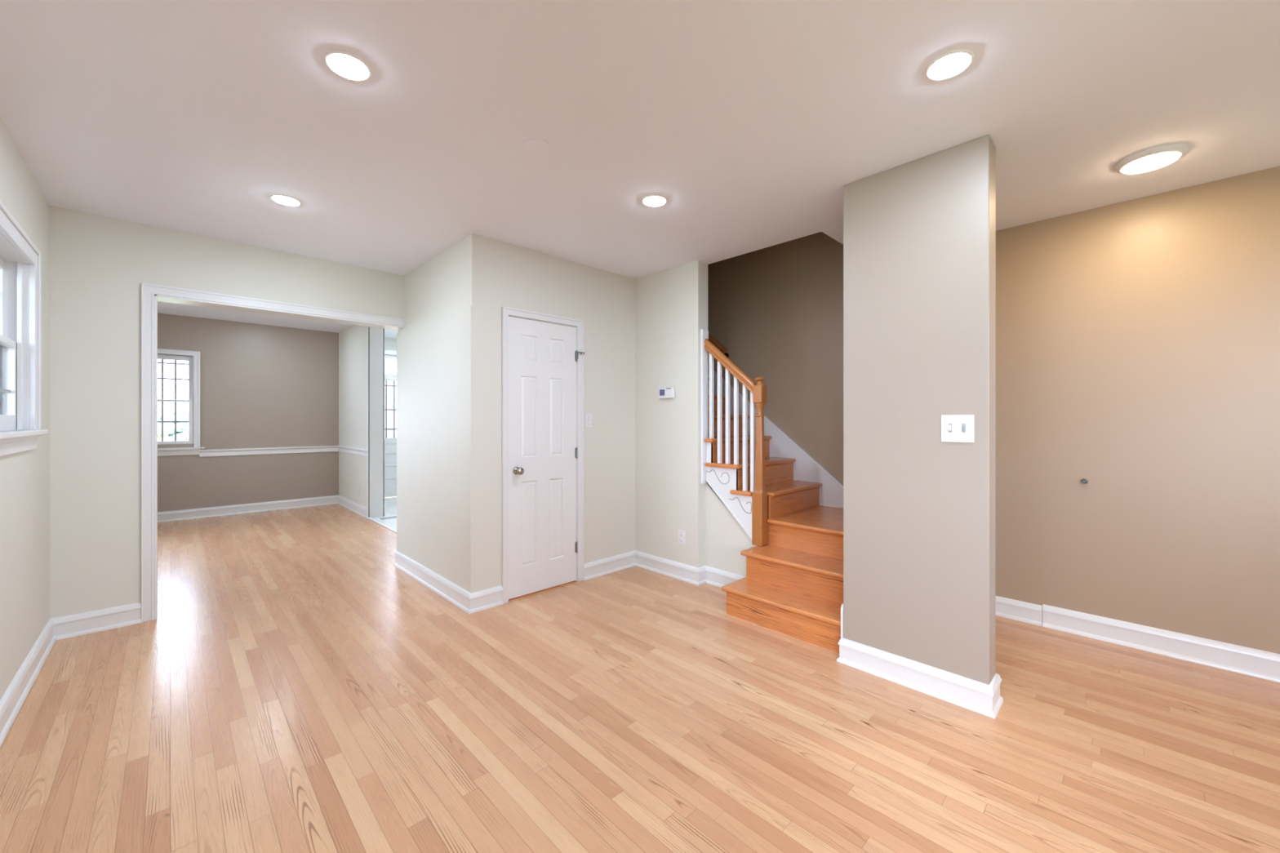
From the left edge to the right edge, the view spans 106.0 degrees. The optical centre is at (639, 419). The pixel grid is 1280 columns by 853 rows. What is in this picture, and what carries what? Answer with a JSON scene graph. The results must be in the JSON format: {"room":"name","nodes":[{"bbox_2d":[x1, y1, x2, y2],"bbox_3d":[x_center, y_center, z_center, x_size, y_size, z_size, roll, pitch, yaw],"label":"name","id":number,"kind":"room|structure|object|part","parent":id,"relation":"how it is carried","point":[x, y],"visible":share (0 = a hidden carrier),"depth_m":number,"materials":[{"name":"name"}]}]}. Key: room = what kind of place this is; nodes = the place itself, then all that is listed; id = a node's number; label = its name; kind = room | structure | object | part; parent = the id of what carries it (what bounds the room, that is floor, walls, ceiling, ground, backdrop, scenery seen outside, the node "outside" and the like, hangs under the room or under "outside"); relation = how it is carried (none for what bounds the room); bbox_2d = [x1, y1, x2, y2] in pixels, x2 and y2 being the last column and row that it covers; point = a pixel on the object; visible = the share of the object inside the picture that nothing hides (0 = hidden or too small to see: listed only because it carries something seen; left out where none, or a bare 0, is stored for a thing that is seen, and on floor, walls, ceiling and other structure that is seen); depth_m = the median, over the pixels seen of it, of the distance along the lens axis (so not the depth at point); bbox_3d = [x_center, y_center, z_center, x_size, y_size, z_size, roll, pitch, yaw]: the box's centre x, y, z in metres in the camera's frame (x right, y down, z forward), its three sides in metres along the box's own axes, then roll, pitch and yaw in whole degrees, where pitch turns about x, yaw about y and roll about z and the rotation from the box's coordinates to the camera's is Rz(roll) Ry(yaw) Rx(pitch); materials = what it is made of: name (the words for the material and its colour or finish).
{"room":"empty living room","nodes":[
{"label":"empty living room","id":0,"kind":"room"},
{"bbox_2d":[0,117,49,700],"bbox_3d":[-1.318,0.017,0.559,0.140,2.440,6.120,0,0,-44],"label":"wall","id":1,"kind":"structure","parent":0,"point":[24,476],"depth_m":2.24,"materials":[{"name":"white paint"}]},
{"bbox_2d":[0,200,48,456],"bbox_3d":[-2.692,-0.344,2.005,0.188,0.972,0.950,0,0,-44],"label":"window","id":2,"kind":"structure","parent":1,"relation":"in","point":[20,429],"depth_m":2.28,"materials":[{"name":"white wood"}]},
{"bbox_3d":[-2.722,-0.543,1.977,0.030,0.410,0.770,0,0,-44],"label":"sash","id":3,"kind":"part","parent":2,"relation":"part of","materials":[{"name":"white wood"}]},
{"bbox_3d":[-2.702,-0.180,1.996,0.003,0.315,0.700,0,0,-44],"label":"pane","id":4,"kind":"part","parent":2,"relation":"part of","materials":[{"name":"clear glass"}]},
{"bbox_3d":[-2.697,-0.161,2.001,0.030,0.415,0.770,0,0,-44],"label":"sash","id":5,"kind":"part","parent":2,"relation":"part of","materials":[{"name":"white wood"}]},
{"bbox_3d":[-2.650,0.059,2.047,0.068,0.025,0.950,0,0,-44],"label":"sill","id":6,"kind":"part","parent":2,"relation":"part of","materials":[{"name":"white wood"}]},
{"bbox_2d":[0,601,141,746],"bbox_3d":[-1.143,1.176,0.736,0.358,0.122,5.850,0,0,-44],"label":"baseboard","id":7,"kind":"structure","parent":1,"relation":"attached to","point":[93,621],"depth_m":2.64,"materials":[{"name":"white wood"}]},
{"bbox_2d":[49,205,404,618],"bbox_3d":[-2.669,0.017,3.427,1.925,2.440,0.135,0,0,-44],"label":"wall","id":8,"kind":"structure","parent":0,"point":[99,264],"depth_m":2.87,"materials":[{"name":"white paint"}]},
{"bbox_2d":[141,283,404,622],"bbox_3d":[-2.549,0.201,3.539,1.538,2.073,0.172,0,0,-44],"label":"trim","id":9,"kind":"structure","parent":8,"relation":"attached to","point":[151,294],"depth_m":2.98,"materials":[{"name":"white wood"}]},
{"bbox_2d":[157,313,396,511],"bbox_3d":[-5.080,-0.028,6.665,5.515,2.530,0.140,0,0,-44],"label":"wall","id":10,"kind":"structure","parent":0,"point":[262,386],"depth_m":6.49,"materials":[{"name":"beige paint"}]},
{"bbox_2d":[157,348,204,456],"bbox_3d":[-5.890,-0.212,5.844,0.910,1.298,0.188,0,0,-44],"label":"window","id":11,"kind":"structure","parent":10,"relation":"in","point":[193,357],"depth_m":6.03,"materials":[{"name":"white wood"}]},
{"bbox_3d":[-5.895,-0.513,5.850,0.710,0.580,0.030,0,0,-44],"label":"sash","id":12,"kind":"part","parent":11,"relation":"part of","materials":[{"name":"white wood"}]},
{"bbox_3d":[-5.871,0.044,5.825,0.710,0.595,0.030,0,0,-44],"label":"sash","id":13,"kind":"part","parent":11,"relation":"part of","materials":[{"name":"white wood"}]},
{"bbox_3d":[-5.848,0.354,5.801,0.910,0.025,0.068,0,0,-44],"label":"sill","id":14,"kind":"part","parent":11,"relation":"part of","materials":[{"name":"white wood"}]},
{"bbox_2d":[157,495,367,522],"bbox_3d":[-5.152,1.176,5.431,3.390,0.122,1.530,0,0,-44],"label":"baseboard","id":15,"kind":"structure","parent":10,"relation":"attached to","point":[175,515],"depth_m":6.41,"materials":[{"name":"white wood"}]},
{"bbox_2d":[199,445,367,457],"bbox_3d":[-4.486,0.424,6.080,1.528,0.090,1.528,0,0,-44],"label":"trim","id":16,"kind":"structure","parent":10,"relation":"attached to","point":[245,451],"depth_m":6.55,"materials":[{"name":"white wood"}]},
{"bbox_2d":[385,350,396,497],"bbox_3d":[-3.976,0.067,7.684,0.900,2.340,0.100,0,0,-44],"label":"door","id":17,"kind":"structure","parent":10,"relation":"in","point":[390,442],"depth_m":7.70,"materials":[{"name":"white wood"}]},
{"bbox_3d":[-3.976,0.067,7.684,0.900,2.340,0.100,0,0,-44],"label":"frame","id":18,"kind":"part","parent":17,"relation":"part of","materials":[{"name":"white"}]},
{"bbox_2d":[157,301,398,338],"bbox_3d":[-3.664,-1.368,5.281,5.615,0.150,4.060,0,0,-44],"label":"ceiling","id":19,"kind":"structure","parent":0,"point":[166,308],"depth_m":6.12,"materials":[{"name":"white paint"}]},
{"bbox_2d":[338,324,367,507],"bbox_3d":[-3.074,-0.028,5.838,0.157,2.530,3.845,0,0,-44],"label":"wall","id":20,"kind":"structure","parent":0,"point":[353,340],"depth_m":6.57,"materials":[{"name":"white paint"}]},
{"bbox_2d":[367,326,385,518],"bbox_3d":[-3.349,0.007,6.121,0.198,2.460,0.036,0,0,-44],"label":"trim","id":21,"kind":"structure","parent":20,"relation":"attached to","point":[375,336],"depth_m":6.10,"materials":[{"name":"white wood"}]},
{"bbox_2d":[368,517,396,533],"bbox_3d":[-2.993,1.231,5.637,0.032,0.012,1.154,0,0,-44],"label":"trim","id":22,"kind":"structure","parent":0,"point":[370,518],"depth_m":5.62,"materials":[{"name":"white wood"}]},
{"bbox_2d":[396,233,487,592],"bbox_3d":[-1.543,0.017,3.655,0.114,2.440,1.420,0,0,-44],"label":"wall","id":23,"kind":"structure","parent":0,"point":[442,347],"depth_m":3.38,"materials":[{"name":"white paint"}]},
{"bbox_2d":[393,551,503,613],"bbox_3d":[-1.506,1.176,3.673,0.240,0.122,1.444,0,0,-44],"label":"baseboard","id":24,"kind":"structure","parent":23,"relation":"attached to","point":[469,602],"depth_m":3.29,"materials":[{"name":"white wood"}]},
{"bbox_2d":[487,237,635,588],"bbox_3d":[-0.561,0.017,3.696,1.350,2.440,0.110,0,0,-44],"label":"wall","id":25,"kind":"structure","parent":0,"point":[518,277],"depth_m":3.80,"materials":[{"name":"white paint"}]},
{"bbox_2d":[502,306,584,604],"bbox_3d":[-0.703,0.237,3.509,0.683,2.000,0.181,0,0,-44],"label":"door","id":26,"kind":"structure","parent":25,"relation":"in","point":[543,354],"depth_m":3.47,"materials":[{"name":"white paint"}]},
{"bbox_3d":[-0.829,0.350,3.307,0.054,0.054,0.069,0,0,-44],"label":"knob","id":27,"kind":"part","parent":26,"relation":"part of","materials":[{"name":"silver metal"}]},
{"bbox_3d":[-0.784,-0.508,3.407,0.132,0.180,0.012,0,0,-44],"label":"panel","id":28,"kind":"part","parent":26,"relation":"part of","materials":[{"name":"white paint"}]},
{"bbox_3d":[-0.784,-0.023,3.407,0.132,0.570,0.012,0,0,-44],"label":"panel","id":29,"kind":"part","parent":26,"relation":"part of","materials":[{"name":"white paint"}]},
{"bbox_3d":[-0.784,0.727,3.407,0.132,0.590,0.012,0,0,-44],"label":"panel","id":30,"kind":"part","parent":26,"relation":"part of","materials":[{"name":"white paint"}]},
{"bbox_3d":[-0.618,-0.508,3.569,0.123,0.180,0.012,0,0,-44],"label":"panel","id":31,"kind":"part","parent":26,"relation":"part of","materials":[{"name":"white paint"}]},
{"bbox_3d":[-0.618,-0.023,3.569,0.123,0.570,0.012,0,0,-44],"label":"panel","id":32,"kind":"part","parent":26,"relation":"part of","materials":[{"name":"white paint"}]},
{"bbox_3d":[-0.618,0.727,3.569,0.123,0.590,0.012,0,0,-44],"label":"panel","id":33,"kind":"part","parent":26,"relation":"part of","materials":[{"name":"white paint"}]},
{"bbox_2d":[585,413,591,427],"bbox_3d":[-0.400,0.005,3.766,0.068,0.114,0.014,0,0,-44],"label":"light switch","id":34,"kind":"object","parent":25,"relation":"attached to","point":[588,415],"visible":1,"depth_m":3.76,"materials":[{"name":"white plastic"}]},
{"bbox_2d":[0,496,1279,852],"bbox_3d":[-1.548,1.294,3.133,5.650,0.126,10.150,0,0,-44],"label":"floor","id":35,"kind":"structure","parent":0,"point":[291,688],"depth_m":1.91,"materials":[{"name":"brown wood"}]},
{"bbox_2d":[376,515,396,519],"bbox_3d":[-3.150,1.228,6.047,0.240,0.006,0.140,0,0,-44],"label":"floor vent","id":36,"kind":"object","parent":35,"relation":"in","point":[393,517],"visible":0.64,"depth_m":6.04,"materials":[{"name":"white plastic"}]},
{"bbox_2d":[704,365,843,653],"bbox_3d":[0.406,-0.154,4.055,1.290,2.782,3.154,0,0,-44],"label":"staircase","id":37,"kind":"structure","parent":35,"relation":"on","point":[793,584],"depth_m":3.22,"materials":[{"name":"brown wood"}]},
{"bbox_3d":[0.700,-0.008,4.096,0.749,0.016,0.014,0,0,-44],"label":"cove moulding","id":38,"kind":"part","parent":37,"relation":"part of","materials":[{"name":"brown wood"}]},
{"bbox_2d":[700,328,767,546],"bbox_3d":[0.675,0.091,3.509,0.517,1.558,0.084,0,0,42],"label":"stair railing","id":39,"kind":"object","parent":37,"relation":"on","point":[757,391],"visible":0.98,"depth_m":3.48,"materials":[{"name":"brown wood"}]},
{"bbox_3d":[0.491,-0.102,3.672,0.079,1.173,0.022,0,0,-44],"label":"wall post","id":40,"kind":"part","parent":39,"relation":"part of","materials":[{"name":"white wood"}]},
{"bbox_3d":[0.659,-0.399,3.531,0.417,0.440,0.058,0,0,43],"label":"handrail","id":41,"kind":"part","parent":39,"relation":"part of","materials":[{"name":"brown wood"}]},
{"bbox_3d":[0.836,0.688,3.364,0.080,0.366,0.080,0,0,-44],"label":"newel post","id":42,"kind":"part","parent":39,"relation":"part of","materials":[{"name":"brown wood"}]},
{"bbox_3d":[0.837,0.175,3.915,0.806,0.016,0.014,0,0,-44],"label":"cove moulding","id":43,"kind":"part","parent":37,"relation":"part of","materials":[{"name":"brown wood"}]},
{"bbox_3d":[0.994,0.358,3.753,0.806,0.016,0.014,0,0,-44],"label":"cove moulding","id":44,"kind":"part","parent":37,"relation":"part of","materials":[{"name":"brown wood"}]},
{"bbox_3d":[0.810,1.091,2.801,0.016,0.018,0.760,0,0,-44],"label":"cove moulding","id":45,"kind":"part","parent":37,"relation":"part of","materials":[{"name":"brown wood"}]},
{"bbox_3d":[0.967,0.908,2.955,0.032,0.018,0.760,0,0,-44],"label":"cove moulding","id":46,"kind":"part","parent":37,"relation":"part of","materials":[{"name":"brown wood"}]},
{"bbox_3d":[1.181,0.541,3.621,0.723,0.016,0.014,0,0,-44],"label":"cove moulding","id":47,"kind":"part","parent":37,"relation":"part of","materials":[{"name":"brown wood"}]},
{"bbox_3d":[1.151,0.725,3.106,0.014,0.018,0.720,0,0,-44],"label":"cove moulding","id":48,"kind":"part","parent":37,"relation":"part of","materials":[{"name":"brown wood"}]},
{"bbox_2d":[0,0,1279,279],"bbox_3d":[0.265,-1.323,2.044,4.500,0.240,6.060,0,0,-44],"label":"ceiling","id":49,"kind":"structure","parent":0,"point":[752,119],"depth_m":1.86,"materials":[{"name":"white paint"}]},
{"bbox_2d":[270,194,302,206],"bbox_3d":[-1.936,-1.198,2.639,0.141,0.011,0.141,0,0,-44],"label":"recessed light","id":50,"kind":"object","parent":49,"relation":"in","point":[286,200],"visible":1,"depth_m":2.62,"materials":[{"name":"white plastic"}]},
{"bbox_2d":[323,49,372,81],"bbox_3d":[-0.991,-1.198,1.639,0.141,0.011,0.141,0,0,-44],"label":"recessed light","id":51,"kind":"object","parent":49,"relation":"in","point":[345,64],"visible":1,"depth_m":1.63,"materials":[{"name":"white"}]},
{"bbox_2d":[525,138,550,152],"bbox_3d":[-0.447,-1.200,2.116,0.104,0.006,0.104,0,0,-44],"label":"cover plate","id":52,"kind":"object","parent":49,"relation":"attached to","point":[536,145],"visible":1,"depth_m":2.11,"materials":[{"name":"white paint"}]},
{"bbox_2d":[641,194,666,207],"bbox_3d":[0.079,-1.198,2.646,0.141,0.011,0.141,0,0,-44],"label":"recessed light","id":53,"kind":"object","parent":49,"relation":"in","point":[654,200],"visible":1,"depth_m":2.63,"materials":[{"name":"white plastic"}]},
{"bbox_2d":[924,48,973,80],"bbox_3d":[1.048,-1.198,1.636,0.141,0.011,0.141,0,0,-44],"label":"recessed light","id":54,"kind":"object","parent":49,"relation":"in","point":[949,64],"visible":1,"depth_m":1.62,"materials":[{"name":"white plastic"}]},
{"bbox_2d":[1114,143,1188,173],"bbox_3d":[2.345,-1.187,2.219,0.236,0.032,0.236,0,0,-44],"label":"recessed light","id":55,"kind":"object","parent":49,"relation":"in","point":[1156,157],"visible":1,"depth_m":2.18,"materials":[{"name":"white"}]},
{"bbox_2d":[635,260,707,568],"bbox_3d":[-0.495,-1.213,4.681,0.120,4.900,2.800,0,0,-44],"label":"wall","id":56,"kind":"structure","parent":0,"point":[671,304],"depth_m":3.84,"materials":[{"name":"white paint"}]},
{"bbox_2d":[583,550,746,587],"bbox_3d":[0.255,1.176,3.776,1.318,0.122,0.506,0,0,17],"label":"baseboard","id":57,"kind":"structure","parent":56,"relation":"attached to","point":[692,575],"depth_m":3.80,"materials":[{"name":"white wood"}]},
{"bbox_2d":[658,386,675,399],"bbox_3d":[0.212,-0.215,3.847,0.030,0.088,0.162,0,0,-44],"label":"thermostat","id":58,"kind":"object","parent":56,"relation":"attached to","point":[669,392],"visible":1,"depth_m":3.82,"materials":[{"name":"white plastic"}]},
{"bbox_2d":[678,529,684,546],"bbox_3d":[0.322,0.915,3.748,0.011,0.114,0.070,0,0,-44],"label":"wall outlet","id":59,"kind":"object","parent":56,"relation":"attached to","point":[681,533],"visible":1,"depth_m":3.74,"materials":[{"name":"white plastic"}]},
{"bbox_2d":[705,483,757,576],"bbox_3d":[0.678,0.857,3.548,0.050,0.760,0.460,0,0,-44],"label":"wall","id":60,"kind":"structure","parent":0,"point":[725,538],"depth_m":3.58,"materials":[{"name":"white paint"}]},
{"bbox_2d":[843,134,995,684],"bbox_3d":[1.304,0.017,2.297,0.137,2.440,0.615,0,0,-44],"label":"wall pillar","id":61,"kind":"structure","parent":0,"point":[919,235],"depth_m":2.21,"materials":[{"name":"beige paint"}]},
{"bbox_2d":[836,637,1003,719],"bbox_3d":[1.710,1.176,2.694,1.321,0.122,0.663,0,0,-44],"label":"baseboard","id":62,"kind":"structure","parent":61,"relation":"attached to","point":[984,699],"depth_m":2.19,"materials":[{"name":"white wood"}]},
{"bbox_2d":[941,414,974,442],"bbox_3d":[1.384,0.038,2.106,0.016,0.120,0.124,0,0,-44],"label":"double light switch","id":63,"kind":"object","parent":61,"relation":"attached to","point":[954,428],"visible":1,"depth_m":2.10,"materials":[{"name":"white plastic"}]},
{"bbox_2d":[707,165,1279,653],"bbox_3d":[0.429,-1.213,5.043,0.120,4.900,10.110,0,0,-44],"label":"wall","id":64,"kind":"structure","parent":0,"point":[1138,340],"depth_m":2.67,"materials":[{"name":"beige paint"}]},
{"bbox_2d":[708,333,728,357],"bbox_3d":[0.238,-1.272,5.090,0.089,1.398,1.664,0,0,-44],"label":"wall handrail","id":65,"kind":"object","parent":64,"relation":"attached to","point":[711,339],"visible":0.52,"depth_m":4.54,"materials":[{"name":"brown wood"}]},
{"bbox_2d":[1080,478,1088,484],"bbox_3d":[2.545,0.352,2.763,0.028,0.031,0.031,0,0,-44],"label":"bumper cover","id":66,"kind":"object","parent":64,"relation":"attached to","point":[1084,481],"visible":1,"depth_m":2.76,"materials":[{"name":"silver metal"}]},
{"bbox_2d":[995,595,1279,682],"bbox_3d":[2.916,1.173,2.385,0.024,0.128,2.510,0,0,-44],"label":"baseboard","id":67,"kind":"structure","parent":64,"relation":"attached to","point":[1260,664],"depth_m":2.58,"materials":[{"name":"white wood"}]},
{"label":"outside","id":68,"kind":"structure","parent":0,"visible":0},
{"bbox_3d":[-20.922,4.026,21.500,120.000,2.876,140.000,0,0,-44],"label":"ground","id":69,"kind":"structure","parent":68,"visible":0},
{"bbox_2d":[157,422,171,441],"bbox_3d":[-17.278,1.482,16.608,2.815,3.138,2.475,0,0,-44],"label":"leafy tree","id":70,"kind":"object","parent":69,"relation":"on","point":[166,431],"visible":0.03,"depth_m":17.09,"materials":[{"name":"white plant"}]},
{"bbox_2d":[157,408,188,440],"bbox_3d":[-36.175,1.491,37.458,4.613,4.827,4.872,0,0,-27],"label":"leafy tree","id":71,"kind":"object","parent":69,"relation":"on","point":[182,428],"visible":0.13,"depth_m":36.43,"materials":[{"name":"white plant"}]},
{"bbox_2d":[385,358,396,438],"bbox_3d":[-10.183,-1.063,20.788,5.200,8.600,6.600,0,0,-44],"label":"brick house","id":72,"kind":"structure","parent":69,"relation":"on","point":[390,363],"depth_m":17.64,"materials":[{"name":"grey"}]},
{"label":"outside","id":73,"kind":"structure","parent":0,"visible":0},
{"bbox_2d":[157,360,396,404],"bbox_3d":[-12.195,-1.813,13.249,13.001,3.019,0.022,0,0,-44],"label":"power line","id":74,"kind":"object","parent":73,"point":[157,360],"visible":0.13,"depth_m":12.94,"materials":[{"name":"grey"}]}
]}

